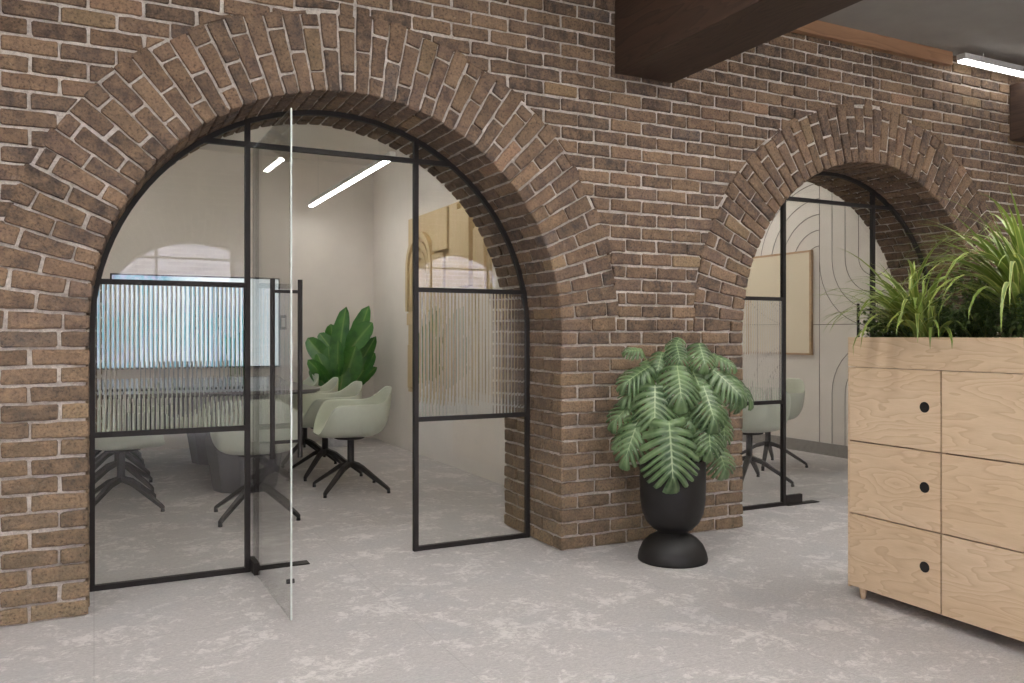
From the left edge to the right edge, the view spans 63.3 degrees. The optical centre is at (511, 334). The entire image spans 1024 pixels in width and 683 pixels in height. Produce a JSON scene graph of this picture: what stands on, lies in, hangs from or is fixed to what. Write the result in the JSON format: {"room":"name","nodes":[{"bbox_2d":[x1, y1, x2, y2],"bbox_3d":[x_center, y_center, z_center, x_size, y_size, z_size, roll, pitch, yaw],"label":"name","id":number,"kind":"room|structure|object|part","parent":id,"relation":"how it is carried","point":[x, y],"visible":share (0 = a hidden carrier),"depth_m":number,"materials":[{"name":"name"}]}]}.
{"room":"open-plan office","nodes":[
{"label":"open-plan office","id":0,"kind":"room"},
{"bbox_2d":[87,149,373,452],"bbox_3d":[-1.654,-0.450,9.776,7.400,3.300,0.150,0,0,-27],"label":"wall","id":1,"kind":"structure","parent":0,"point":[190,220],"depth_m":9.18,"materials":[{"name":"white paint"}]},
{"bbox_2d":[110,273,279,366],"bbox_3d":[-3.330,-0.138,8.814,1.690,0.980,0.056,0,0,-27],"label":"television","id":2,"kind":"object","parent":1,"relation":"attached to","point":[259,287],"visible":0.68,"depth_m":9.07,"materials":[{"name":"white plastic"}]},
{"bbox_2d":[280,315,285,329],"bbox_3d":[-2.544,-0.140,9.232,0.070,0.160,0.016,0,0,-27],"label":"wall switch","id":3,"kind":"object","parent":1,"relation":"attached to","point":[282,317],"visible":1,"depth_m":9.22,"materials":[{"name":"white plastic"}]},
{"bbox_2d":[199,123,398,164],"bbox_3d":[-0.562,-2.040,7.608,7.400,0.120,4.705,0,0,-27],"label":"ceiling","id":4,"kind":"structure","parent":0,"point":[319,136],"depth_m":8.54,"materials":[{"name":"white paint"}]},
{"bbox_2d":[308,151,395,206],"bbox_3d":[-1.572,-1.688,7.824,0.050,0.575,2.790,0,0,-27],"label":"lamp","id":5,"kind":"object","parent":4,"relation":"hanging from","point":[376,164],"visible":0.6,"depth_m":7.60,"materials":[{"name":"white plastic"}]},
{"bbox_2d":[374,151,506,484],"bbox_3d":[-0.526,-0.450,7.626,0.080,3.300,4.705,0,0,-27],"label":"wall","id":6,"kind":"structure","parent":0,"point":[473,446],"depth_m":8.80,"materials":[{"name":"white paint"}]},
{"bbox_2d":[405,219,411,391],"bbox_3d":[-1.008,-0.297,8.397,0.083,1.731,0.179,0,0,-27],"label":"artwork","id":7,"kind":"object","parent":6,"relation":"attached to","point":[408,265],"depth_m":8.45,"materials":[{"name":"brown wood"}]},
{"bbox_2d":[419,202,491,288],"bbox_3d":[-0.496,-0.767,7.380,0.083,0.791,1.642,0,0,-27],"label":"artwork","id":8,"kind":"object","parent":6,"relation":"attached to","point":[453,251],"depth_m":7.40,"materials":[{"name":"brown wood"}]},
{"bbox_2d":[0,0,1023,626],"bbox_3d":[-0.167,-0.427,4.769,12.007,3.255,0.732,0,0,-27],"label":"wall","id":9,"kind":"structure","parent":0,"point":[636,212],"depth_m":4.61,"materials":[{"name":"brick"}]},
{"bbox_2d":[89,110,529,591],"bbox_3d":[-0.939,0.008,4.409,2.328,2.384,0.030,0,0,-27],"label":"door frame","id":10,"kind":"structure","parent":9,"relation":"in","point":[167,357],"depth_m":4.18,"materials":[{"name":"black metal"}]},
{"bbox_3d":[-1.654,0.109,4.047,0.702,0.712,0.011,0,0,-27],"label":"fluted pane","id":11,"kind":"part","parent":10,"relation":"part of","materials":[{"name":"clear glass"}]},
{"bbox_2d":[250,108,302,620],"bbox_3d":[-1.125,0.122,3.849,0.137,2.135,0.893,0,0,-28],"label":"door","id":12,"kind":"structure","parent":10,"relation":"attached to","point":[254,563],"depth_m":3.50,"materials":[{"name":"clear glass"}]},
{"bbox_3d":[-1.012,0.144,3.509,0.021,0.762,0.021,0,0,-28],"label":"handle","id":13,"kind":"part","parent":12,"relation":"part of","materials":[{"name":"black metal"}]},
{"bbox_3d":[-0.961,0.135,3.536,0.116,0.654,0.014,0,0,-28],"label":"handle mount","id":14,"kind":"part","parent":12,"relation":"part of","materials":[{"name":"clear glass"}]},
{"bbox_3d":[-0.910,0.144,3.563,0.021,0.762,0.021,0,0,-28],"label":"handle","id":15,"kind":"part","parent":12,"relation":"part of","materials":[{"name":"black metal"}]},
{"bbox_3d":[-0.222,0.109,4.768,0.700,0.712,0.011,0,0,-27],"label":"fluted pane","id":16,"kind":"part","parent":10,"relation":"part of","materials":[{"name":"clear glass"}]},
{"bbox_2d":[615,0,861,82],"bbox_3d":[2.135,-1.708,2.131,0.410,0.425,6.066,0,0,-27],"label":"ceiling beam","id":17,"kind":"structure","parent":9,"relation":"attached to","point":[671,41],"depth_m":4.27,"materials":[{"name":"brown wood"}]},
{"bbox_2d":[740,172,931,510],"bbox_3d":[2.311,0.008,6.045,2.328,2.384,0.030,0,0,-27],"label":"door frame","id":18,"kind":"structure","parent":9,"relation":"in","point":[763,344],"depth_m":5.82,"materials":[{"name":"black metal"}]},
{"bbox_3d":[1.596,0.109,5.684,0.702,0.712,0.011,0,0,-27],"label":"fluted pane","id":19,"kind":"part","parent":18,"relation":"part of","materials":[{"name":"clear glass"}]},
{"bbox_2d":[786,303,872,503],"bbox_3d":[2.322,0.122,6.051,0.893,2.135,0.137,0,0,-27],"label":"door","id":20,"kind":"structure","parent":18,"relation":"attached to","point":[790,498],"depth_m":5.89,"materials":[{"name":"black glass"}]},
{"bbox_3d":[2.612,0.144,6.262,0.021,0.762,0.021,0,0,-27],"label":"handle","id":21,"kind":"part","parent":20,"relation":"part of","materials":[{"name":"black metal"}]},
{"bbox_3d":[3.028,0.109,6.405,0.700,0.712,0.011,0,0,-27],"label":"fluted pane","id":22,"kind":"part","parent":18,"relation":"part of","materials":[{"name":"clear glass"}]},
{"bbox_2d":[791,20,952,66],"bbox_3d":[-1.081,-2.002,3.881,9.540,0.094,0.046,0,0,-27],"label":"trim","id":23,"kind":"structure","parent":9,"relation":"attached to","point":[817,29],"depth_m":5.65,"materials":[{"name":"brown wood"}]},
{"bbox_2d":[1010,81,1023,142],"bbox_3d":[5.368,-1.708,3.759,0.410,0.425,6.066,0,0,-27],"label":"ceiling beam","id":24,"kind":"structure","parent":9,"relation":"attached to","point":[1016,90],"depth_m":6.33,"materials":[{"name":"brown wood"}]},
{"bbox_2d":[0,438,1023,682],"bbox_3d":[0.257,1.250,3.936,12.400,0.100,12.400,0,0,-27],"label":"floor","id":25,"kind":"structure","parent":0,"point":[772,601],"depth_m":3.77,"materials":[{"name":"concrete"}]},
{"bbox_2d":[95,450,143,462],"bbox_3d":[-3.776,0.802,7.828,0.591,0.795,0.597,0,0,-27],"label":"armchair","id":26,"kind":"object","parent":25,"relation":"on","point":[137,454],"visible":0.03,"depth_m":7.74,"materials":[{"name":"grey metal"}]},
{"bbox_3d":[-3.597,1.078,7.782,0.345,0.217,0.046,0,0,18],"label":"leg","id":27,"kind":"part","parent":26,"relation":"part of","materials":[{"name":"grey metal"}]},
{"bbox_2d":[95,452,149,474],"bbox_3d":[-3.425,0.802,7.131,0.591,0.795,0.597,0,0,-29],"label":"armchair","id":28,"kind":"object","parent":25,"relation":"on","point":[101,458],"visible":0.06,"depth_m":7.06,"materials":[{"name":"grey metal"}]},
{"bbox_3d":[-3.575,1.078,7.188,0.345,0.217,0.046,0,0,16],"label":"leg","id":29,"kind":"part","parent":28,"relation":"part of","materials":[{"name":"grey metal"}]},
{"bbox_3d":[-3.457,1.078,6.979,0.267,0.217,0.267,0,0,-29],"label":"leg","id":30,"kind":"part","parent":28,"relation":"part of","materials":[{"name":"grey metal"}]},
{"bbox_3d":[-3.361,1.078,7.305,0.046,0.217,0.345,0,0,16],"label":"leg","id":31,"kind":"part","parent":28,"relation":"part of","materials":[{"name":"grey metal"}]},
{"bbox_3d":[-3.249,1.078,7.092,0.267,0.217,0.267,0,0,-29],"label":"leg","id":32,"kind":"part","parent":28,"relation":"part of","materials":[{"name":"grey metal"}]},
{"bbox_2d":[95,453,153,491],"bbox_3d":[-3.074,0.802,6.436,0.591,0.795,0.597,0,0,-25],"label":"armchair","id":33,"kind":"object","parent":25,"relation":"on","point":[135,471],"visible":0.02,"depth_m":6.38,"materials":[{"name":"grey metal"}]},
{"bbox_3d":[-3.220,1.078,6.503,0.345,0.217,0.046,0,0,20],"label":"leg","id":34,"kind":"part","parent":33,"relation":"part of","materials":[{"name":"grey metal"}]},
{"bbox_3d":[-3.117,1.078,6.286,0.267,0.217,0.267,0,0,-25],"label":"leg","id":35,"kind":"part","parent":33,"relation":"part of","materials":[{"name":"grey metal"}]},
{"bbox_3d":[-2.999,1.078,6.604,0.046,0.217,0.345,0,0,20],"label":"leg","id":36,"kind":"part","parent":33,"relation":"part of","materials":[{"name":"grey metal"}]},
{"bbox_3d":[-2.897,1.078,6.383,0.345,0.217,0.046,0,0,20],"label":"leg","id":37,"kind":"part","parent":33,"relation":"part of","materials":[{"name":"grey metal"}]},
{"bbox_2d":[95,435,164,511],"bbox_3d":[-2.714,0.802,5.720,0.591,0.795,0.597,0,0,-30],"label":"armchair","id":38,"kind":"object","parent":25,"relation":"on","point":[119,445],"visible":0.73,"depth_m":5.63,"materials":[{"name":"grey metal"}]},
{"bbox_3d":[-2.865,1.078,5.774,0.345,0.217,0.046,0,0,15],"label":"leg","id":39,"kind":"part","parent":38,"relation":"part of","materials":[{"name":"grey metal"}]},
{"bbox_3d":[-2.743,1.078,5.567,0.267,0.217,0.267,0,0,-30],"label":"leg","id":40,"kind":"part","parent":38,"relation":"part of","materials":[{"name":"grey metal"}]},
{"bbox_3d":[-2.690,0.792,5.733,0.230,0.020,0.230,0,0,-30],"label":"seat plate","id":41,"kind":"part","parent":38,"relation":"part of","materials":[{"name":"grey metal"}]},
{"bbox_3d":[-2.654,1.078,5.895,0.046,0.217,0.345,0,0,15],"label":"leg","id":42,"kind":"part","parent":38,"relation":"part of","materials":[{"name":"grey metal"}]},
{"bbox_3d":[-2.537,1.078,5.684,0.267,0.217,0.267,0,0,-30],"label":"leg","id":43,"kind":"part","parent":38,"relation":"part of","materials":[{"name":"grey metal"}]},
{"bbox_2d":[187,376,319,492],"bbox_3d":[-2.585,0.815,7.311,1.320,0.770,2.455,0,0,-27],"label":"conference table","id":44,"kind":"object","parent":25,"relation":"on","point":[226,470],"visible":0.34,"depth_m":6.37,"materials":[{"name":"grey paint"}]},
{"bbox_2d":[268,375,282,386],"bbox_3d":[-1.950,0.380,6.822,0.113,0.100,0.088,0,0,29],"label":"mug","id":45,"kind":"object","parent":44,"relation":"on","point":[277,377],"visible":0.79,"depth_m":6.80,"materials":[{"name":"grey ceramic"}]},
{"bbox_2d":[210,399,300,526],"bbox_3d":[-1.688,0.802,5.484,0.597,0.795,0.590,0,0,-23],"label":"armchair","id":46,"kind":"object","parent":25,"relation":"on","point":[230,442],"visible":0.78,"depth_m":5.28,"materials":[{"name":"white plastic"}]},
{"bbox_3d":[-1.855,1.078,5.566,0.345,0.217,0.046,0,0,22],"label":"leg","id":47,"kind":"part","parent":46,"relation":"part of","materials":[{"name":"grey metal"}]},
{"bbox_3d":[-1.760,1.078,5.341,0.046,0.217,0.345,0,0,22],"label":"leg","id":48,"kind":"part","parent":46,"relation":"part of","materials":[{"name":"grey metal"}]},
{"bbox_3d":[-1.699,0.792,5.510,0.230,0.020,0.230,0,0,-23],"label":"seat plate","id":49,"kind":"part","parent":46,"relation":"part of","materials":[{"name":"grey metal"}]},
{"bbox_3d":[-1.630,1.078,5.660,0.046,0.217,0.345,0,0,22],"label":"leg","id":50,"kind":"part","parent":46,"relation":"part of","materials":[{"name":"grey metal"}]},
{"bbox_3d":[-1.540,1.078,5.437,0.267,0.217,0.267,0,0,-23],"label":"leg","id":51,"kind":"part","parent":46,"relation":"part of","materials":[{"name":"grey metal"}]},
{"bbox_2d":[260,560,309,569],"bbox_3d":[-1.207,1.197,4.307,0.300,0.006,0.070,0,0,-27],"label":"plate","id":52,"kind":"object","parent":25,"relation":"on","point":[304,562],"visible":0.76,"depth_m":4.31,"materials":[{"name":"black metal"}]},
{"bbox_2d":[268,373,318,450],"bbox_3d":[-2.295,0.802,8.541,0.591,0.795,0.597,0,0,-29],"label":"armchair","id":53,"kind":"object","parent":25,"relation":"on","point":[308,381],"visible":0.06,"depth_m":8.72,"materials":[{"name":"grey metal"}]},
{"bbox_2d":[277,377,337,467],"bbox_3d":[-1.943,0.802,7.844,0.590,0.795,0.597,0,0,-25],"label":"armchair","id":54,"kind":"object","parent":25,"relation":"on","point":[331,386],"visible":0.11,"depth_m":7.80,"materials":[{"name":"grey metal"}]},
{"bbox_3d":[-2.017,1.078,7.679,0.267,0.217,0.267,0,0,-25],"label":"leg","id":55,"kind":"part","parent":54,"relation":"part of","materials":[{"name":"grey metal"}]},
{"bbox_3d":[-1.802,1.078,7.778,0.267,0.217,0.267,0,0,-25],"label":"leg","id":56,"kind":"part","parent":54,"relation":"part of","materials":[{"name":"grey metal"}]},
{"bbox_2d":[288,381,362,480],"bbox_3d":[-1.593,0.802,7.148,0.591,0.795,0.597,0,0,-30],"label":"armchair","id":57,"kind":"object","parent":25,"relation":"on","point":[312,402],"visible":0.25,"depth_m":7.12,"materials":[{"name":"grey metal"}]},
{"bbox_3d":[-1.775,1.078,7.185,0.345,0.217,0.046,0,0,15],"label":"leg","id":58,"kind":"part","parent":57,"relation":"part of","materials":[{"name":"grey metal"}]},
{"bbox_3d":[-1.654,1.078,6.973,0.046,0.217,0.345,0,0,15],"label":"leg","id":59,"kind":"part","parent":57,"relation":"part of","materials":[{"name":"grey metal"}]},
{"bbox_3d":[-1.563,1.078,7.306,0.046,0.217,0.345,0,0,15],"label":"leg","id":60,"kind":"part","parent":57,"relation":"part of","materials":[{"name":"grey metal"}]},
{"bbox_3d":[-1.447,1.078,7.096,0.267,0.217,0.267,0,0,-30],"label":"leg","id":61,"kind":"part","parent":57,"relation":"part of","materials":[{"name":"grey metal"}]},
{"bbox_2d":[305,306,376,446],"bbox_3d":[-1.860,0.440,8.950,0.725,1.520,0.620,0,0,-27],"label":"plant","id":62,"kind":"object","parent":25,"relation":"on","point":[343,353],"visible":0.73,"depth_m":8.85,"materials":[{"name":"green plant"}]},
{"bbox_3d":[-1.882,1.000,9.073,0.380,0.400,0.380,0,0,-27],"label":"pot","id":63,"kind":"part","parent":62,"relation":"part of","materials":[{"name":"ceramic"}]},
{"bbox_2d":[312,386,391,497],"bbox_3d":[-1.232,0.802,6.432,0.590,0.795,0.597,0,0,-23],"label":"armchair","id":64,"kind":"object","parent":25,"relation":"on","point":[350,420],"visible":1,"depth_m":6.27,"materials":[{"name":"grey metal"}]},
{"bbox_3d":[-1.408,1.078,6.490,0.345,0.217,0.046,0,0,22],"label":"leg","id":65,"kind":"part","parent":64,"relation":"part of","materials":[{"name":"grey metal"}]},
{"bbox_3d":[-1.314,1.078,6.266,0.046,0.217,0.345,0,0,22],"label":"leg","id":66,"kind":"part","parent":64,"relation":"part of","materials":[{"name":"grey metal"}]},
{"bbox_3d":[-1.258,0.792,6.421,0.230,0.020,0.230,0,0,-23],"label":"seat plate","id":67,"kind":"part","parent":64,"relation":"part of","materials":[{"name":"grey metal"}]},
{"bbox_3d":[-1.093,1.078,6.362,0.267,0.217,0.267,0,0,-23],"label":"leg","id":68,"kind":"part","parent":64,"relation":"part of","materials":[{"name":"grey metal"}]},
{"bbox_2d":[638,455,707,568],"bbox_3d":[0.859,0.932,4.441,0.370,0.534,0.370,0,0,-27],"label":"pot","id":69,"kind":"object","parent":25,"relation":"on","point":[672,511],"depth_m":4.31,"materials":[{"name":"black ceramic"}]},
{"bbox_2d":[606,337,753,568],"bbox_3d":[0.933,0.605,4.503,0.846,1.188,0.521,0,0,-27],"label":"monstera","id":70,"kind":"object","parent":25,"relation":"on","point":[672,482],"visible":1,"depth_m":4.33,"materials":[{"name":"green plant"}]},
{"bbox_2d":[740,391,793,486],"bbox_3d":[1.927,0.802,6.706,0.597,0.795,0.591,0,0,-17],"label":"armchair","id":71,"kind":"object","parent":25,"relation":"on","point":[763,418],"visible":0.52,"depth_m":6.49,"materials":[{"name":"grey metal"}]},
{"bbox_3d":[1.840,1.078,6.571,0.046,0.217,0.345,0,0,28],"label":"leg","id":72,"kind":"part","parent":71,"relation":"part of","materials":[{"name":"grey metal"}]},
{"bbox_3d":[1.919,0.792,6.732,0.230,0.020,0.230,0,0,-17],"label":"seat plate","id":73,"kind":"part","parent":71,"relation":"part of","materials":[{"name":"grey metal"}]},
{"bbox_3d":[2.003,1.078,6.875,0.046,0.217,0.345,0,0,28],"label":"leg","id":74,"kind":"part","parent":71,"relation":"part of","materials":[{"name":"grey metal"}]},
{"bbox_3d":[2.074,1.078,6.641,0.345,0.217,0.046,0,0,28],"label":"leg","id":75,"kind":"part","parent":71,"relation":"part of","materials":[{"name":"grey metal"}]},
{"bbox_2d":[741,378,807,470],"bbox_3d":[2.373,0.802,7.654,0.590,0.795,0.597,0,0,-21],"label":"armchair","id":76,"kind":"object","parent":25,"relation":"on","point":[795,387],"visible":0.21,"depth_m":7.56,"materials":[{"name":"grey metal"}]},
{"bbox_3d":[2.200,1.078,7.718,0.345,0.217,0.046,0,0,24],"label":"leg","id":77,"kind":"part","parent":76,"relation":"part of","materials":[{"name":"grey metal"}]},
{"bbox_3d":[2.286,1.078,7.490,0.046,0.217,0.345,0,0,24],"label":"leg","id":78,"kind":"part","parent":76,"relation":"part of","materials":[{"name":"grey metal"}]},
{"bbox_3d":[2.428,1.078,7.805,0.046,0.217,0.345,0,0,24],"label":"leg","id":79,"kind":"part","parent":76,"relation":"part of","materials":[{"name":"grey metal"}]},
{"bbox_3d":[2.514,1.078,7.577,0.345,0.217,0.046,0,0,24],"label":"leg","id":80,"kind":"part","parent":76,"relation":"part of","materials":[{"name":"grey metal"}]},
{"bbox_2d":[786,500,818,505],"bbox_3d":[2.056,1.197,5.917,0.300,0.006,0.070,0,0,-27],"label":"plate","id":81,"kind":"object","parent":25,"relation":"on","point":[806,501],"visible":0.76,"depth_m":5.92,"materials":[{"name":"black metal"}]},
{"bbox_2d":[848,337,1023,641],"bbox_3d":[2.061,0.605,3.287,0.461,1.190,1.398,0,0,-27],"label":"base cabinet","id":82,"kind":"object","parent":25,"relation":"on","point":[936,430],"visible":1,"depth_m":3.41,"materials":[{"name":"brown wood"}]},
{"bbox_3d":[1.600,1.175,3.782,0.040,0.050,0.039,0,0,-27],"label":"leg","id":83,"kind":"part","parent":82,"relation":"part of","materials":[{"name":"brown wood"}]},
{"bbox_3d":[1.657,0.313,3.601,0.019,0.332,0.456,0,0,-27],"label":"door","id":84,"kind":"part","parent":82,"relation":"part of","materials":[{"name":"brown wood"}]},
{"bbox_2d":[819,233,973,354],"bbox_3d":[1.747,-0.166,3.711,0.793,0.510,0.820,0,0,1],"label":"spider plant","id":85,"kind":"object","parent":82,"relation":"in","point":[886,300],"visible":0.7,"depth_m":3.60,"materials":[{"name":"green plant"}]},
{"bbox_3d":[1.657,0.647,3.601,0.019,0.324,0.456,0,0,-27],"label":"door","id":86,"kind":"part","parent":82,"relation":"part of","materials":[{"name":"brown wood"}]},
{"bbox_3d":[1.657,0.979,3.601,0.019,0.327,0.456,0,0,-27],"label":"door","id":87,"kind":"part","parent":82,"relation":"part of","materials":[{"name":"brown wood"}]},
{"bbox_2d":[848,265,996,344],"bbox_3d":[1.730,-0.111,3.542,0.567,0.341,0.539,0,0,-27],"label":"spider plant","id":88,"kind":"object","parent":82,"relation":"on","point":[926,326],"visible":0.74,"depth_m":3.46,"materials":[{"name":"green plant"}]},
{"bbox_2d":[856,269,1023,337],"bbox_3d":[2.062,-0.114,3.289,0.469,0.309,1.386,0,0,-27],"label":"foliage","id":89,"kind":"object","parent":82,"relation":"on","point":[1011,325],"visible":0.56,"depth_m":3.39,"materials":[{"name":"green plant"}]},
{"bbox_2d":[893,263,1003,337],"bbox_3d":[1.933,-0.116,3.483,0.656,0.398,0.480,0,0,2],"label":"spider plant","id":90,"kind":"object","parent":82,"relation":"in","point":[980,280],"visible":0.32,"depth_m":3.48,"materials":[{"name":"green plant"}]},
{"bbox_2d":[888,187,1023,332],"bbox_3d":[1.988,-0.281,3.235,1.025,0.613,1.077,0,0,-27],"label":"spider plant","id":91,"kind":"object","parent":82,"relation":"in","point":[1008,278],"visible":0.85,"depth_m":3.20,"materials":[{"name":"green plant"}]},
{"bbox_3d":[1.865,0.313,3.188,0.019,0.332,0.456,0,0,-27],"label":"door","id":92,"kind":"part","parent":82,"relation":"part of","materials":[{"name":"brown wood"}]},
{"bbox_3d":[1.865,0.647,3.188,0.019,0.324,0.456,0,0,-27],"label":"door","id":93,"kind":"part","parent":82,"relation":"part of","materials":[{"name":"brown wood"}]},
{"bbox_3d":[1.865,0.979,3.188,0.019,0.327,0.456,0,0,-27],"label":"door","id":94,"kind":"part","parent":82,"relation":"part of","materials":[{"name":"brown wood"}]},
{"bbox_2d":[755,182,893,445],"bbox_3d":[2.707,-0.450,9.254,0.080,3.300,4.705,0,0,-27],"label":"wall","id":95,"kind":"structure","parent":0,"point":[824,229],"depth_m":8.29,"materials":[{"name":"beige paint"}]},
{"bbox_2d":[744,250,812,354],"bbox_3d":[2.725,-0.330,9.092,0.035,1.070,1.450,0,0,-27],"label":"framed canvas","id":96,"kind":"object","parent":95,"relation":"attached to","point":[764,277],"visible":0.49,"depth_m":8.65,"materials":[{"name":"beige fabric"}]},
{"bbox_2d":[742,434,847,458],"bbox_3d":[2.666,1.140,9.233,0.019,0.120,4.685,0,0,-27],"label":"baseboard","id":97,"kind":"structure","parent":95,"relation":"attached to","point":[835,450],"depth_m":8.46,"materials":[{"name":"grey"}]},
{"bbox_2d":[819,0,1023,65],"bbox_3d":[1.360,-2.110,1.746,12.400,0.120,7.495,0,0,-27],"label":"ceiling","id":98,"kind":"structure","parent":0,"point":[993,28],"depth_m":5.44,"materials":[{"name":"grey paint"}]},
{"bbox_2d":[957,52,1023,77],"bbox_3d":[4.130,-2.000,6.385,2.080,0.099,0.065,0,0,-27],"label":"lamp","id":99,"kind":"object","parent":98,"relation":"attached to","point":[965,58],"visible":1,"depth_m":6.03,"materials":[{"name":"white plastic"}]}
]}

